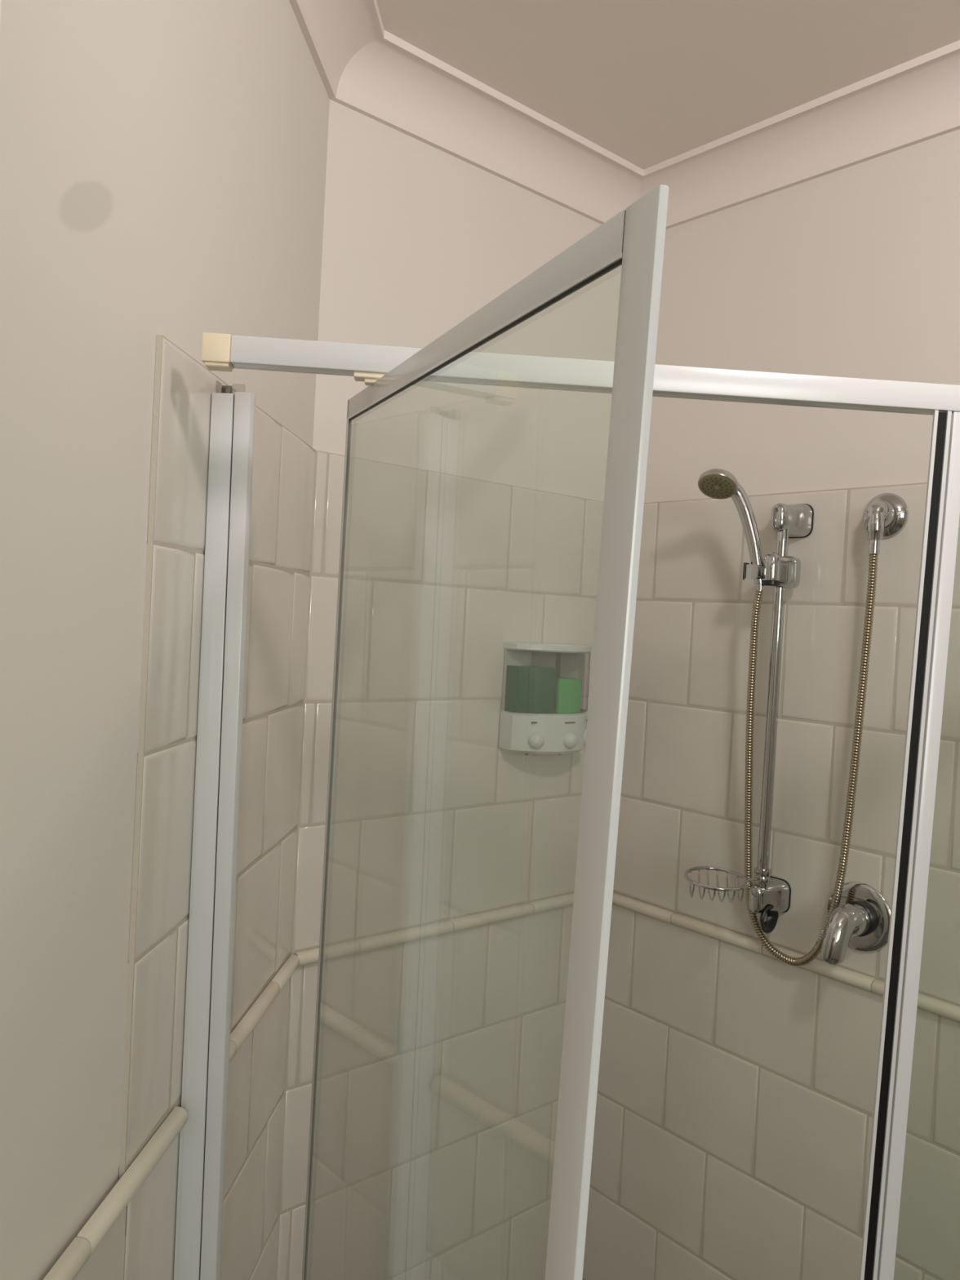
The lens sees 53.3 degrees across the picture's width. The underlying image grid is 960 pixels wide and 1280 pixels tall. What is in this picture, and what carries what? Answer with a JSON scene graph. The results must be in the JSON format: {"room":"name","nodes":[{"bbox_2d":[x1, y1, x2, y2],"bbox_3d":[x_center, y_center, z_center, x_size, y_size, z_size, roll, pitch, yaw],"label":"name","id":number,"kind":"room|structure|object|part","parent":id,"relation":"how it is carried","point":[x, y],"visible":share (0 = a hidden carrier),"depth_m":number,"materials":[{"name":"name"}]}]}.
{"room":"bathroom","nodes":[
{"label":"bathroom","id":0,"kind":"room"},
{"bbox_2d":[0,0,329,1279],"bbox_3d":[-0.361,0.299,1.104,0.123,2.446,0.914,3,1,4],"label":"wall","id":1,"kind":"structure","parent":0,"point":[163,162],"depth_m":0.88,"materials":[{"name":"paint"}]},
{"bbox_2d":[173,385,255,1279],"bbox_3d":[-0.307,0.618,1.063,0.052,1.794,0.038,3,1,4],"label":"door frame","id":2,"kind":"structure","parent":1,"relation":"attached to","point":[209,982],"depth_m":1.04,"materials":[{"name":"white metal"}]},
{"bbox_2d":[288,0,384,98],"bbox_3d":[-0.219,-0.874,1.033,0.088,0.085,0.908,3,1,4],"label":"trim","id":3,"kind":"structure","parent":1,"relation":"attached to","point":[334,31],"depth_m":1.39,"materials":[{"name":"white paint"}]},
{"bbox_2d":[275,99,622,1279],"bbox_3d":[-0.020,0.302,1.803,0.874,2.446,0.123,2,2,-41],"label":"wall","id":4,"kind":"structure","parent":0,"point":[475,512],"depth_m":1.69,"materials":[{"name":"paint"}]},
{"bbox_2d":[329,30,643,224],"bbox_3d":[0.074,-0.873,1.696,0.733,0.085,0.088,2,2,-41],"label":"trim","id":5,"kind":"structure","parent":4,"relation":"attached to","point":[389,81],"depth_m":1.64,"materials":[{"name":"white paint"}]},
{"bbox_2d":[498,641,591,755],"bbox_3d":[0.148,0.112,1.808,0.202,0.208,0.099,2,2,-41],"label":"soap dispenser","id":6,"kind":"object","parent":4,"relation":"attached to","point":[541,713],"visible":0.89,"depth_m":1.77,"materials":[{"name":"white plastic"}]},
{"bbox_3d":[0.148,0.015,1.811,0.202,0.015,0.084,2,2,-41],"label":"lid","id":7,"kind":"part","parent":6,"relation":"part of","materials":[{"name":"white plastic"}]},
{"bbox_2d":[376,0,959,169],"bbox_3d":[0.285,-0.916,-0.056,2.908,0.100,3.208,2,2,-41],"label":"ceiling","id":8,"kind":"structure","parent":0,"point":[648,82],"depth_m":1.46,"materials":[{"name":"paint"}]},
{"bbox_2d":[582,128,959,1279],"bbox_3d":[1.270,0.390,0.883,0.123,2.446,3.208,2,2,-41],"label":"wall","id":9,"kind":"structure","parent":0,"point":[736,1083],"depth_m":1.68,"materials":[{"name":"paint"}]},
{"bbox_2d":[200,332,959,415],"bbox_3d":[0.447,-0.232,0.940,1.416,0.035,0.026,3,1,-3],"label":"header rail","id":10,"kind":"object","parent":9,"relation":"attached to","point":[220,352],"visible":0.88,"depth_m":0.91,"materials":[{"name":"white metal"}]},
{"bbox_2d":[302,184,668,1279],"bbox_3d":[-0.089,0.642,0.786,0.022,1.790,0.784,3,1,-19],"label":"shower door","id":11,"kind":"structure","parent":10,"relation":"attached to","point":[633,238],"depth_m":0.43,"materials":[{"name":"white metal"}]},
{"bbox_3d":[-0.037,-0.214,0.727,0.005,0.061,0.640,3,1,-19],"label":"rail","id":12,"kind":"part","parent":11,"relation":"part of","materials":[{"name":"white metal"}]},
{"bbox_2d":[742,502,813,933],"bbox_3d":[0.490,0.132,1.642,0.106,0.740,0.072,2,2,-41],"label":"slide rail","id":13,"kind":"object","parent":9,"relation":"attached to","point":[771,895],"visible":0.99,"depth_m":1.63,"materials":[{"name":"silver metal"}]},
{"bbox_2d":[684,866,771,902],"bbox_3d":[0.411,0.413,1.628,0.162,0.048,0.122,2,2,-41],"label":"basket","id":14,"kind":"object","parent":13,"relation":"attached to","point":[757,872],"visible":1,"depth_m":1.63,"materials":[{"name":"silver metal"}]},
{"bbox_2d":[697,468,763,584],"bbox_3d":[0.425,-0.190,1.609,0.125,0.188,0.062,3,1,-2],"label":"shower","id":15,"kind":"object","parent":13,"relation":"attached to","point":[715,483],"visible":1,"depth_m":1.61,"materials":[{"name":"silver metal"}]},
{"bbox_3d":[0.398,-0.258,1.604,0.060,0.006,0.060,15,-27,10],"label":"spray plate","id":16,"kind":"part","parent":15,"relation":"part of","materials":[{"name":"plastic"}]},
{"bbox_3d":[0.442,-0.188,1.623,0.090,0.185,0.034,3,1,-4],"label":"handle","id":17,"kind":"part","parent":15,"relation":"part of","materials":[{"name":"silver metal"}]},
{"bbox_3d":[0.489,-0.095,1.605,0.028,0.008,0.028,2,2,-41],"label":"slider knob","id":18,"kind":"part","parent":13,"relation":"part of","materials":[{"name":"black plastic"}]},
{"bbox_2d":[639,40,959,229],"bbox_3d":[1.270,-0.790,0.803,0.088,0.085,3.008,2,2,-41],"label":"trim","id":19,"kind":"structure","parent":9,"relation":"attached to","point":[916,100],"depth_m":1.62,"materials":[{"name":"white paint"}]},
{"bbox_2d":[820,881,890,964],"bbox_3d":[0.578,0.450,1.525,0.109,0.112,0.112,2,2,-41],"label":"shower mixer","id":20,"kind":"object","parent":9,"relation":"attached to","point":[860,922],"visible":0.98,"depth_m":1.52,"materials":[{"name":"silver metal"}]},
{"bbox_3d":[0.565,0.463,1.505,0.065,0.086,0.041,2,2,-41],"label":"lever","id":21,"kind":"part","parent":20,"relation":"part of","materials":[{"name":"silver metal"}]},
{"bbox_2d":[862,493,907,540],"bbox_3d":[0.633,-0.198,1.526,0.059,0.080,0.073,2,2,-41],"label":"connector","id":22,"kind":"object","parent":9,"relation":"attached to","point":[886,514],"depth_m":1.52,"materials":[{"name":"silver metal"}]},
{"bbox_2d":[744,539,879,966],"bbox_3d":[0.543,0.194,1.596,0.207,0.718,0.066,4,2,37],"label":"shower hose","id":23,"kind":"object","parent":22,"relation":"attached to","point":[874,544],"visible":0.91,"depth_m":1.56,"materials":[{"name":"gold metal"}]},
{"bbox_3d":[0.151,1.626,0.000,2.908,0.100,3.208,2,2,-41],"label":"floor","id":24,"kind":"structure","parent":0,"visible":0},
{"bbox_2d":[858,409,959,1279],"bbox_3d":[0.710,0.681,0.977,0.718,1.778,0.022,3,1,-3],"label":"frame post","id":25,"kind":"object","parent":24,"relation":"on","point":[942,508],"visible":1,"depth_m":0.94,"materials":[{"name":"white metal"}]}
]}

